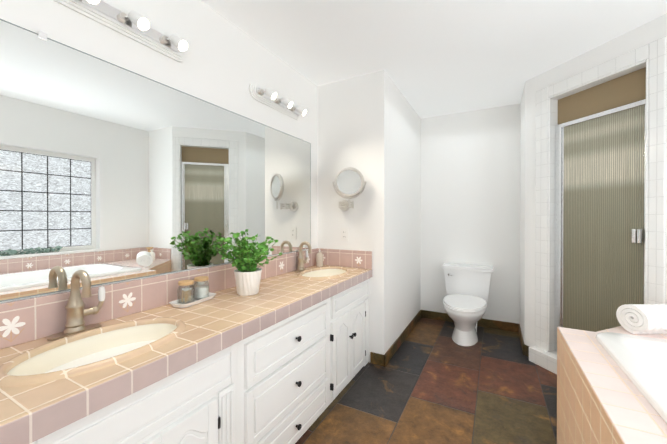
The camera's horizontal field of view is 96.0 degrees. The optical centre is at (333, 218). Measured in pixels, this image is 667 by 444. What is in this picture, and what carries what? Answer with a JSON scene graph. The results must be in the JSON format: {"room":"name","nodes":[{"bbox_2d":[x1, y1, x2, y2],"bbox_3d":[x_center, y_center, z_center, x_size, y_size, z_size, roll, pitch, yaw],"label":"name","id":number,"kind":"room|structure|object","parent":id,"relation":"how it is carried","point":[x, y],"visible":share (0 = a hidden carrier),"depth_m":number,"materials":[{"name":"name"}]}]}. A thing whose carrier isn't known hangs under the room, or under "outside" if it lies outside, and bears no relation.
{"room":"bathroom","nodes":[
{"label":"bathroom","id":0,"kind":"room"},
{"bbox_2d":[0,0,316,302],"bbox_3d":[-0.805,-0.001,1.762,0.120,2.500,5.600,0,0,28],"label":"wall","id":1,"kind":"structure","parent":0,"point":[225,64],"depth_m":1.71,"materials":[{"name":"white paint"}]},
{"bbox_2d":[54,0,187,61],"bbox_3d":[-0.886,-0.889,1.336,0.133,0.116,0.610,0,0,28],"label":"light bar","id":2,"kind":"object","parent":1,"relation":"attached to","point":[136,26],"visible":1,"depth_m":1.33,"materials":[{"name":"white paint"}]},
{"bbox_2d":[0,19,310,301],"bbox_3d":[-0.785,-0.206,1.656,0.010,0.968,2.434,0,0,28],"label":"vanity mirror","id":3,"kind":"object","parent":1,"relation":"attached to","point":[110,172],"visible":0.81,"depth_m":1.34,"materials":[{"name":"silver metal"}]},
{"bbox_2d":[249,82,306,119],"bbox_3d":[-0.374,-0.893,2.287,0.133,0.116,0.610,0,0,28],"label":"light bar","id":4,"kind":"object","parent":1,"relation":"attached to","point":[269,97],"visible":1,"depth_m":2.25,"materials":[{"name":"white paint"}]},
{"bbox_2d":[317,70,420,361],"bbox_3d":[0.473,-0.008,3.315,0.660,2.500,1.415,0,0,28],"label":"wall block","id":5,"kind":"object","parent":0,"point":[369,127],"visible":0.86,"depth_m":2.73,"materials":[{"name":"white paint"}]},
{"bbox_2d":[341,228,347,240],"bbox_3d":[0.099,0.140,2.706,0.070,0.120,0.008,0,0,28],"label":"outlet","id":6,"kind":"object","parent":5,"relation":"attached to","point":[344,234],"visible":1,"depth_m":2.70,"materials":[{"name":"white plastic"}]},
{"bbox_2d":[332,167,365,210],"bbox_3d":[0.137,-0.251,2.578,0.288,0.368,0.194,0,0,28],"label":"makeup mirror","id":7,"kind":"object","parent":5,"relation":"attached to","point":[348,181],"visible":1,"depth_m":2.53,"materials":[{"name":"white metal"}]},
{"bbox_2d":[295,317,556,443],"bbox_3d":[0.554,1.303,1.055,3.250,0.100,5.630,0,0,28],"label":"floor","id":8,"kind":"structure","parent":0,"point":[431,382],"depth_m":2.10,"materials":[{"name":"tile"}]},
{"bbox_2d":[20,276,371,443],"bbox_3d":[-0.536,0.878,1.544,0.558,0.745,2.662,0,0,28],"label":"bathroom vanity","id":9,"kind":"object","parent":8,"relation":"on","point":[281,356],"depth_m":1.34,"materials":[{"name":"white paint"}]},
{"bbox_2d":[0,264,371,443],"bbox_3d":[-0.539,0.463,1.543,0.553,0.084,2.662,0,0,28],"label":"countertop","id":10,"kind":"structure","parent":9,"relation":"on","point":[29,405],"depth_m":1.04,"materials":[{"name":"tile"}]},
{"bbox_2d":[46,270,104,340],"bbox_3d":[-0.961,0.316,1.146,0.138,0.245,0.181,0,0,28],"label":"faucet","id":11,"kind":"object","parent":10,"relation":"on","point":[76,312],"visible":1,"depth_m":1.14,"materials":[{"name":"brown metal"}]},
{"bbox_2d":[8,320,179,379],"bbox_3d":[-0.791,0.517,1.047,0.318,0.158,0.498,0,0,28],"label":"sink","id":12,"kind":"object","parent":10,"relation":"in","point":[59,357],"depth_m":1.12,"materials":[{"name":"beige ceramic"}]},
{"bbox_2d":[169,276,215,307],"bbox_3d":[-0.733,0.377,1.577,0.116,0.118,0.244,0,0,20],"label":"tray","id":13,"kind":"object","parent":10,"relation":"on","point":[202,293],"visible":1,"depth_m":1.55,"materials":[{"name":"white ceramic"}]},
{"bbox_2d":[211,229,283,295],"bbox_3d":[-0.481,0.248,1.756,0.366,0.374,0.355,0,0,28],"label":"potted plant","id":14,"kind":"object","parent":10,"relation":"on","point":[246,260],"visible":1,"depth_m":1.70,"materials":[{"name":"green plant"}]},
{"bbox_2d":[293,241,311,271],"bbox_3d":[-0.238,0.309,2.489,0.138,0.245,0.181,0,0,28],"label":"faucet","id":15,"kind":"object","parent":10,"relation":"on","point":[301,262],"visible":1,"depth_m":2.48,"materials":[{"name":"brown metal"}]},
{"bbox_2d":[316,247,322,266],"bbox_3d":[-0.126,0.343,2.721,0.064,0.174,0.064,0,0,28],"label":"soap dispenser","id":16,"kind":"object","parent":10,"relation":"on","point":[319,258],"visible":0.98,"depth_m":2.69,"materials":[{"name":"beige ceramic"}]},
{"bbox_2d":[300,268,343,275],"bbox_3d":[-0.069,0.510,2.391,0.318,0.158,0.498,0,0,28],"label":"sink","id":17,"kind":"object","parent":10,"relation":"in","point":[315,271],"depth_m":2.58,"materials":[{"name":"beige ceramic"}]},
{"bbox_2d":[442,263,492,345],"bbox_3d":[1.385,0.888,3.158,0.516,0.708,0.824,0,0,28],"label":"toilet","id":18,"kind":"object","parent":8,"relation":"on","point":[465,299],"visible":1,"depth_m":3.21,"materials":[{"name":"white ceramic"}]},
{"bbox_2d":[557,326,666,443],"bbox_3d":[1.018,0.843,0.045,1.172,0.830,4.088,0,0,28],"label":"bathtub","id":19,"kind":"object","parent":8,"relation":"on","point":[611,385],"visible":0.98,"depth_m":1.12,"materials":[{"name":"tile"}]},
{"bbox_2d":[616,304,666,333],"bbox_3d":[1.728,0.498,1.493,0.497,0.141,0.160,0,0,-1],"label":"roll","id":20,"kind":"object","parent":19,"relation":"on","point":[642,318],"visible":1,"depth_m":1.46,"materials":[{"name":"white fabric"}]},
{"bbox_2d":[201,0,666,118],"bbox_3d":[0.554,-1.297,1.042,3.250,0.100,5.630,0,0,28],"label":"ceiling","id":21,"kind":"structure","parent":0,"point":[432,58],"depth_m":2.07,"materials":[{"name":"white paint"}]},
{"bbox_2d":[421,104,519,323],"bbox_3d":[1.897,-0.009,3.420,3.070,2.500,0.120,0,0,28],"label":"wall","id":22,"kind":"structure","parent":0,"point":[470,187],"depth_m":3.49,"materials":[{"name":"white paint"}]},
{"bbox_2d":[520,85,524,339],"bbox_3d":[1.938,-0.007,2.989,0.100,2.500,0.600,0,0,28],"label":"wall","id":23,"kind":"structure","parent":0,"point":[522,212],"depth_m":2.98,"materials":[{"name":"white paint"}]},
{"bbox_2d":[524,13,666,351],"bbox_3d":[1.949,-0.003,2.302,0.120,2.500,0.970,0,0,-17],"label":"wall","id":24,"kind":"structure","parent":0,"point":[645,34],"depth_m":2.65,"materials":[{"name":"white paint"}]},
{"bbox_2d":[370,310,529,366],"bbox_3d":[1.207,1.196,2.919,1.255,0.095,1.427,0,0,28],"label":"baseboard","id":25,"kind":"structure","parent":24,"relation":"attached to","point":[381,359],"depth_m":3.30,"materials":[{"name":"wood"}]},
{"bbox_2d":[529,36,666,373],"bbox_3d":[1.927,0.067,2.242,0.193,2.360,0.868,0,0,-17],"label":"shower surround","id":26,"kind":"structure","parent":24,"relation":"attached to","point":[651,57],"depth_m":2.19,"materials":[{"name":"white tile"}]},
{"bbox_2d":[558,67,645,124],"bbox_3d":[1.988,-0.895,2.238,0.010,0.213,0.623,0,0,-17],"label":"panel","id":27,"kind":"object","parent":26,"relation":"in","point":[626,89],"visible":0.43,"depth_m":2.21,"materials":[{"name":"brown paint"}]},
{"bbox_2d":[554,99,645,351],"bbox_3d":[1.956,0.168,2.234,0.057,1.902,0.621,0,0,-17],"label":"shower door","id":28,"kind":"structure","parent":24,"relation":"attached to","point":[599,218],"depth_m":2.22,"materials":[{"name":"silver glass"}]}
]}

